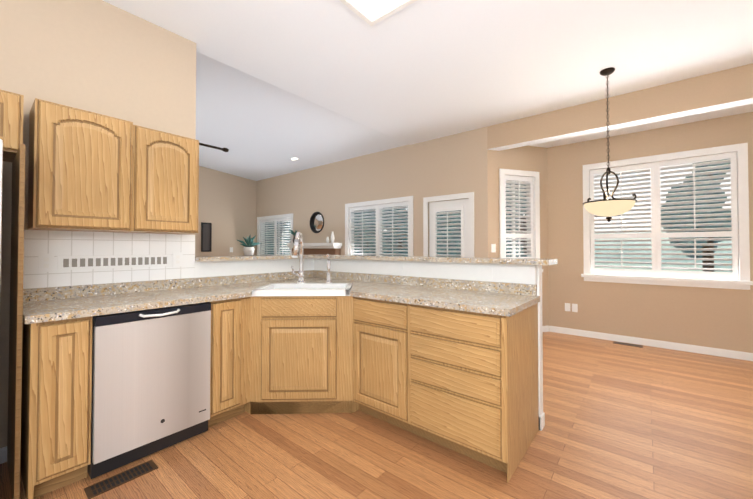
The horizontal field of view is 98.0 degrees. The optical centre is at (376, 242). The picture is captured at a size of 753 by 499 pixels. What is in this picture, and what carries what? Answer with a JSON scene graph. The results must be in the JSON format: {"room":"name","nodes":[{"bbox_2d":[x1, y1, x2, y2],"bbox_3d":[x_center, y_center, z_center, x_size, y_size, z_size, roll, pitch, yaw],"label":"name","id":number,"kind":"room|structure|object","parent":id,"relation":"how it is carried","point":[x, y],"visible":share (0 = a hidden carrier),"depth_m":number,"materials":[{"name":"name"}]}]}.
{"room":"kitchen","nodes":[
{"label":"kitchen","id":0,"kind":"room"},
{"bbox_2d":[0,0,314,447],"bbox_3d":[-2.544,-0.213,1.551,0.120,2.955,5.581,-1,-1,39],"label":"wall","id":1,"kind":"structure","parent":0,"point":[102,57],"depth_m":2.22,"materials":[{"name":"beige paint"}]},
{"bbox_2d":[0,446,6,463],"bbox_3d":[-2.162,1.226,1.887,0.012,0.086,0.060,-1,-1,39],"label":"baseboard","id":2,"kind":"structure","parent":1,"relation":"attached to","point":[3,454],"depth_m":1.89,"materials":[{"name":"white paint"}]},
{"bbox_2d":[0,90,23,162],"bbox_3d":[-2.307,-0.639,1.476,0.332,0.315,0.955,-1,-1,39],"label":"upper cabinet","id":3,"kind":"object","parent":1,"relation":"attached to","point":[11,104],"depth_m":1.71,"materials":[{"name":"brown wood"}]},
{"bbox_2d":[38,253,53,271],"bbox_3d":[-2.051,0.122,2.034,0.005,0.114,0.070,-1,-1,39],"label":"outlet","id":4,"kind":"object","parent":1,"relation":"attached to","point":[45,262],"depth_m":2.03,"materials":[{"name":"white paint"}]},
{"bbox_2d":[28,98,135,232],"bbox_3d":[-1.836,-0.434,2.047,0.332,0.708,0.443,-1,-1,39],"label":"upper cabinet","id":5,"kind":"object","parent":1,"relation":"attached to","point":[91,171],"depth_m":1.92,"materials":[{"name":"brown wood"}]},
{"bbox_2d":[23,230,194,288],"bbox_3d":[-1.819,0.103,2.324,0.011,0.355,0.998,-1,-1,39],"label":"tile backsplash","id":6,"kind":"structure","parent":1,"relation":"attached to","point":[84,258],"depth_m":2.25,"materials":[{"name":"white tile"}]},
{"bbox_2d":[136,125,198,233],"bbox_3d":[-1.567,-0.428,2.375,0.332,0.708,0.407,-1,-1,39],"label":"upper cabinet","id":7,"kind":"object","parent":1,"relation":"attached to","point":[167,164],"depth_m":2.26,"materials":[{"name":"brown wood"}]},
{"bbox_2d":[199,143,228,151],"bbox_3d":[-1.455,-0.849,2.887,0.062,0.064,0.308,-1,-1,39],"label":"curtain rod","id":8,"kind":"object","parent":1,"relation":"attached to","point":[218,148],"visible":0.69,"depth_m":2.91,"materials":[{"name":"brown metal"}]},
{"bbox_2d":[195,166,255,256],"bbox_3d":[-4.778,-0.458,6.477,0.120,3.600,5.150,-1,-1,39],"label":"wall","id":9,"kind":"structure","parent":0,"point":[227,206],"depth_m":7.83,"materials":[{"name":"beige paint"}]},
{"bbox_2d":[201,222,211,251],"bbox_3d":[-3.872,-0.133,7.455,0.028,0.660,0.220,-1,-1,39],"label":"picture frame","id":10,"kind":"object","parent":9,"relation":"attached to","point":[206,237],"visible":0.98,"depth_m":7.46,"materials":[{"name":"wood"}]},
{"bbox_2d":[0,332,752,498],"bbox_3d":[-1.127,1.308,2.402,11.260,0.060,9.330,-1,-1,39],"label":"floor","id":11,"kind":"structure","parent":0,"point":[632,422],"depth_m":2.00,"materials":[{"name":"brown wood"}]},
{"bbox_2d":[0,139,2,279],"bbox_3d":[-2.161,0.400,1.266,0.761,1.718,0.910,-1,-1,39],"label":"stainless refrigerator","id":12,"kind":"object","parent":11,"relation":"on","point":[1,153],"visible":1,"depth_m":1.42,"materials":[{"name":"silver metal"}]},
{"bbox_2d":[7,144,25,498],"bbox_3d":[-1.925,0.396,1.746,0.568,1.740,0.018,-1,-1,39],"label":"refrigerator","id":13,"kind":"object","parent":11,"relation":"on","point":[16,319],"visible":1,"depth_m":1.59,"materials":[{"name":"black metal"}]},
{"bbox_2d":[20,316,92,498],"bbox_3d":[-1.816,0.829,1.839,0.601,0.878,0.226,-1,-1,39],"label":"base cabinet","id":14,"kind":"object","parent":11,"relation":"on","point":[55,450],"depth_m":1.64,"materials":[{"name":"brown wood"}]},
{"bbox_2d":[84,460,157,498],"bbox_3d":[-1.367,1.265,1.764,0.110,0.004,0.300,-1,-1,39],"label":"floor vent","id":15,"kind":"object","parent":11,"relation":"in","point":[105,485],"visible":1,"depth_m":1.75,"materials":[{"name":"brown metal"}]},
{"bbox_2d":[87,302,210,478],"bbox_3d":[-1.516,0.836,2.137,0.624,0.873,0.604,-1,-1,39],"label":"stainless steel dishwasher","id":16,"kind":"object","parent":11,"relation":"on","point":[150,393],"visible":0.96,"depth_m":1.91,"materials":[{"name":"silver metal"}]},
{"bbox_2d":[208,297,247,426],"bbox_3d":[-1.272,0.839,2.517,0.582,0.878,0.285,-1,-1,39],"label":"base cabinet","id":17,"kind":"object","parent":11,"relation":"on","point":[229,318],"depth_m":2.30,"materials":[{"name":"brown wood"}]},
{"bbox_2d":[248,296,351,413],"bbox_3d":[-0.559,0.838,2.450,0.590,0.878,0.515,-1,-1,39],"label":"base cabinet","id":18,"kind":"object","parent":11,"relation":"on","point":[300,347],"depth_m":2.43,"materials":[{"name":"brown wood"}]},
{"bbox_2d":[23,274,290,323],"bbox_3d":[-1.382,0.338,2.348,0.635,0.112,1.590,-1,-1,39],"label":"countertop","id":19,"kind":"structure","parent":18,"relation":"on","point":[40,305],"depth_m":2.14,"materials":[{"name":"beige stone"}]},
{"bbox_2d":[287,243,341,254],"bbox_3d":[-1.321,0.674,6.793,1.480,1.344,0.240,-1,-1,39],"label":"fireplace mantel","id":20,"kind":"object","parent":11,"relation":"on","point":[323,248],"visible":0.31,"depth_m":6.56,"materials":[{"name":"paint"}]},
{"bbox_2d":[289,229,296,242],"bbox_3d":[-1.826,-0.153,7.196,0.246,0.320,0.282,-1,-1,39],"label":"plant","id":21,"kind":"object","parent":20,"relation":"on","point":[292,232],"visible":0.71,"depth_m":7.13,"materials":[{"name":"plant"}]},
{"bbox_2d":[331,231,334,242],"bbox_3d":[-0.862,-0.116,6.419,0.080,0.220,0.078,-1,-1,39],"label":"vase","id":22,"kind":"object","parent":20,"relation":"on","point":[332,237],"visible":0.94,"depth_m":6.39,"materials":[{"name":"white ceramic"}]},
{"bbox_2d":[352,297,538,482],"bbox_3d":[0.465,0.836,2.344,1.127,0.878,0.650,-1,-1,39],"label":"base cabinet","id":23,"kind":"object","parent":11,"relation":"on","point":[465,383],"depth_m":1.98,"materials":[{"name":"brown wood"}]},
{"bbox_2d":[261,270,539,316],"bbox_3d":[-0.043,0.343,2.643,2.331,0.112,0.747,-1,-1,39],"label":"countertop","id":24,"kind":"structure","parent":23,"relation":"on","point":[486,297],"depth_m":2.35,"materials":[{"name":"beige stone"}]},
{"bbox_2d":[252,283,352,295],"bbox_3d":[-0.565,0.446,2.666,0.719,0.192,0.496,0,-1,-1],"label":"sink","id":25,"kind":"object","parent":24,"relation":"in","point":[308,289],"visible":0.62,"depth_m":2.44,"materials":[{"name":"white ceramic"}]},
{"bbox_2d":[291,232,331,283],"bbox_3d":[-0.602,0.127,2.806,0.320,0.448,0.397,-1,-1,39],"label":"chrome gooseneck faucet","id":26,"kind":"object","parent":24,"relation":"on","point":[298,244],"visible":1,"depth_m":2.86,"materials":[{"name":"silver metal"}]},
{"bbox_2d":[613,341,642,347],"bbox_3d":[3.229,1.303,4.208,0.300,0.004,0.110,-1,-1,39],"label":"floor vent","id":27,"kind":"object","parent":11,"relation":"in","point":[628,344],"visible":1,"depth_m":4.20,"materials":[{"name":"brown metal"}]},
{"bbox_2d":[315,258,536,284],"bbox_3d":[0.173,0.724,3.025,2.430,1.128,0.110,-1,-1,39],"label":"wall","id":28,"kind":"structure","parent":0,"point":[516,273],"depth_m":2.68,"materials":[{"name":"white paint"}]},
{"bbox_2d":[195,254,556,264],"bbox_3d":[-0.192,0.133,2.566,2.600,0.035,1.437,-1,-1,39],"label":"bar","id":29,"kind":"object","parent":28,"relation":"on","point":[526,261],"visible":0.89,"depth_m":2.73,"materials":[{"name":"beige stone"}]},
{"bbox_2d":[237,235,260,255],"bbox_3d":[-2.971,0.579,7.793,0.500,1.564,0.511,-1,-1,39],"label":"potted plant","id":30,"kind":"object","parent":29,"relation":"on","point":[248,250],"visible":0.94,"depth_m":7.70,"materials":[{"name":"green plant"}]},
{"bbox_2d":[392,264,402,271],"bbox_3d":[0.186,0.227,2.946,0.114,0.070,0.005,-1,-1,39],"label":"outlet","id":31,"kind":"object","parent":28,"relation":"attached to","point":[395,267],"depth_m":2.94,"materials":[{"name":"white paint"}]},
{"bbox_2d":[477,267,491,277],"bbox_3d":[0.804,0.219,2.438,0.114,0.070,0.005,-1,-1,39],"label":"outlet","id":32,"kind":"object","parent":28,"relation":"attached to","point":[481,272],"depth_m":2.44,"materials":[{"name":"white paint"}]},
{"bbox_2d":[537,265,544,430],"bbox_3d":[1.141,0.711,2.271,0.022,1.126,0.088,-1,-1,39],"label":"trim","id":33,"kind":"structure","parent":28,"relation":"attached to","point":[540,353],"depth_m":2.25,"materials":[{"name":"white paint"}]},
{"bbox_2d":[103,0,752,180],"bbox_3d":[-1.438,-1.966,2.074,11.060,0.580,8.150,-1,-1,39],"label":"ceiling","id":34,"kind":"structure","parent":0,"point":[418,71],"depth_m":3.04,"materials":[{"name":"white paint"}]},
{"bbox_2d":[339,0,416,25],"bbox_3d":[-0.190,-1.663,1.801,0.610,0.044,1.220,-1,-1,39],"label":"ceiling light","id":35,"kind":"object","parent":34,"relation":"attached to","point":[371,12],"visible":1,"depth_m":2.29,"materials":[{"name":"white paint"}]},
{"bbox_2d":[583,67,636,221],"bbox_3d":[2.226,-0.931,3.148,0.430,1.466,0.445,-1,-1,39],"label":"pendant light","id":36,"kind":"object","parent":34,"relation":"hanging from","point":[608,207],"visible":1,"depth_m":3.09,"materials":[{"name":"beige glass"}]},
{"bbox_2d":[256,63,752,257],"bbox_3d":[0.643,-0.224,5.456,9.790,3.100,0.160,-1,-1,39],"label":"wall","id":37,"kind":"structure","parent":0,"point":[449,165],"depth_m":5.01,"materials":[{"name":"beige paint"}]},
{"bbox_2d":[257,213,292,254],"bbox_3d":[-2.431,-0.083,7.942,1.540,1.165,0.214,-1,-1,39],"label":"living room window","id":38,"kind":"structure","parent":37,"relation":"in","point":[262,229],"depth_m":7.94,"materials":[{"name":"white paint"}]},
{"bbox_2d":[310,212,323,232],"bbox_3d":[-1.260,-0.431,6.900,0.458,0.458,0.028,-1,-1,39],"label":"round wall mirror","id":39,"kind":"object","parent":37,"relation":"attached to","point":[316,222],"visible":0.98,"depth_m":6.89,"materials":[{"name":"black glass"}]},
{"bbox_2d":[345,196,412,255],"bbox_3d":[0.038,-0.149,5.915,1.610,1.235,0.214,-1,-1,39],"label":"living room window","id":40,"kind":"structure","parent":37,"relation":"in","point":[380,206],"depth_m":5.88,"materials":[{"name":"white paint"}]},
{"bbox_2d":[423,192,473,256],"bbox_3d":[1.103,0.293,5.000,0.840,2.049,0.099,-1,-1,39],"label":"patio door","id":41,"kind":"structure","parent":37,"relation":"in","point":[466,216],"depth_m":4.97,"materials":[{"name":"white paint"}]},
{"bbox_2d":[487,146,548,325],"bbox_3d":[2.042,-0.059,4.827,1.054,2.750,0.160,0,-1,-17],"label":"wall","id":42,"kind":"structure","parent":0,"point":[528,158],"depth_m":4.79,"materials":[{"name":"beige paint"}]},
{"bbox_2d":[491,244,495,251],"bbox_3d":[1.650,0.073,4.615,0.070,0.120,0.006,0,-1,-18],"label":"light switch","id":43,"kind":"object","parent":42,"relation":"attached to","point":[493,246],"depth_m":4.61,"materials":[{"name":"white paint"}]},
{"bbox_2d":[499,169,542,271],"bbox_3d":[2.063,-0.287,4.808,0.740,1.535,0.214,0,-1,-17],"label":"nook window","id":44,"kind":"structure","parent":42,"relation":"in","point":[530,180],"depth_m":4.80,"materials":[{"name":"white paint"}]},
{"bbox_2d":[543,326,548,331],"bbox_3d":[2.068,1.271,4.723,1.035,0.086,0.012,0,-1,-17],"label":"baseboard","id":45,"kind":"structure","parent":42,"relation":"attached to","point":[545,328],"depth_m":4.86,"materials":[{"name":"white paint"}]},
{"bbox_2d":[487,98,752,150],"bbox_3d":[3.312,-1.419,3.878,4.040,0.181,1.080,-1,-1,39],"label":"ceiling","id":46,"kind":"structure","parent":0,"point":[713,111],"depth_m":3.87,"materials":[{"name":"white paint"}]},
{"bbox_2d":[547,112,752,352],"bbox_3d":[3.578,-0.069,4.182,2.480,2.750,0.160,-1,-1,39],"label":"wall","id":47,"kind":"structure","parent":0,"point":[720,318],"depth_m":4.23,"materials":[{"name":"beige paint"}]},
{"bbox_2d":[565,303,569,310],"bbox_3d":[2.760,0.927,4.729,0.070,0.115,0.005,-1,-1,39],"label":"outlet","id":48,"kind":"object","parent":47,"relation":"attached to","point":[567,305],"depth_m":4.73,"materials":[{"name":"white paint"}]},
{"bbox_2d":[572,304,577,311],"bbox_3d":[2.829,0.926,4.672,0.070,0.115,0.005,-1,-1,39],"label":"outlet","id":49,"kind":"object","parent":47,"relation":"attached to","point":[574,306],"depth_m":4.67,"materials":[{"name":"white paint"}]},
{"bbox_2d":[549,326,752,360],"bbox_3d":[3.522,1.261,4.093,2.460,0.086,0.012,-1,-1,39],"label":"baseboard","id":50,"kind":"structure","parent":47,"relation":"attached to","point":[684,347],"depth_m":4.09,"materials":[{"name":"white paint"}]},
{"bbox_2d":[581,143,752,289],"bbox_3d":[3.556,-0.289,4.167,1.610,1.630,0.214,-1,-1,39],"label":"window","id":51,"kind":"structure","parent":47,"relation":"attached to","point":[736,156],"depth_m":4.03,"materials":[{"name":"white paint"}]},
{"label":"outside","id":52,"kind":"structure","parent":0,"visible":0},
{"bbox_2d":[385,163,731,271],"bbox_3d":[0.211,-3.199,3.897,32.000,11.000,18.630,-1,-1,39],"label":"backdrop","id":53,"kind":"structure","parent":52,"point":[649,251],"depth_m":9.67,"materials":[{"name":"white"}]},
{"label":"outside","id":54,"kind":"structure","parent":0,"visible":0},
{"bbox_2d":[265,159,730,271],"bbox_3d":[1.340,-0.811,12.612,21.541,5.498,3.038,-1,-1,39],"label":"trees","id":55,"kind":"object","parent":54,"point":[704,261],"depth_m":9.38,"materials":[{"name":"green plant"}]}
]}

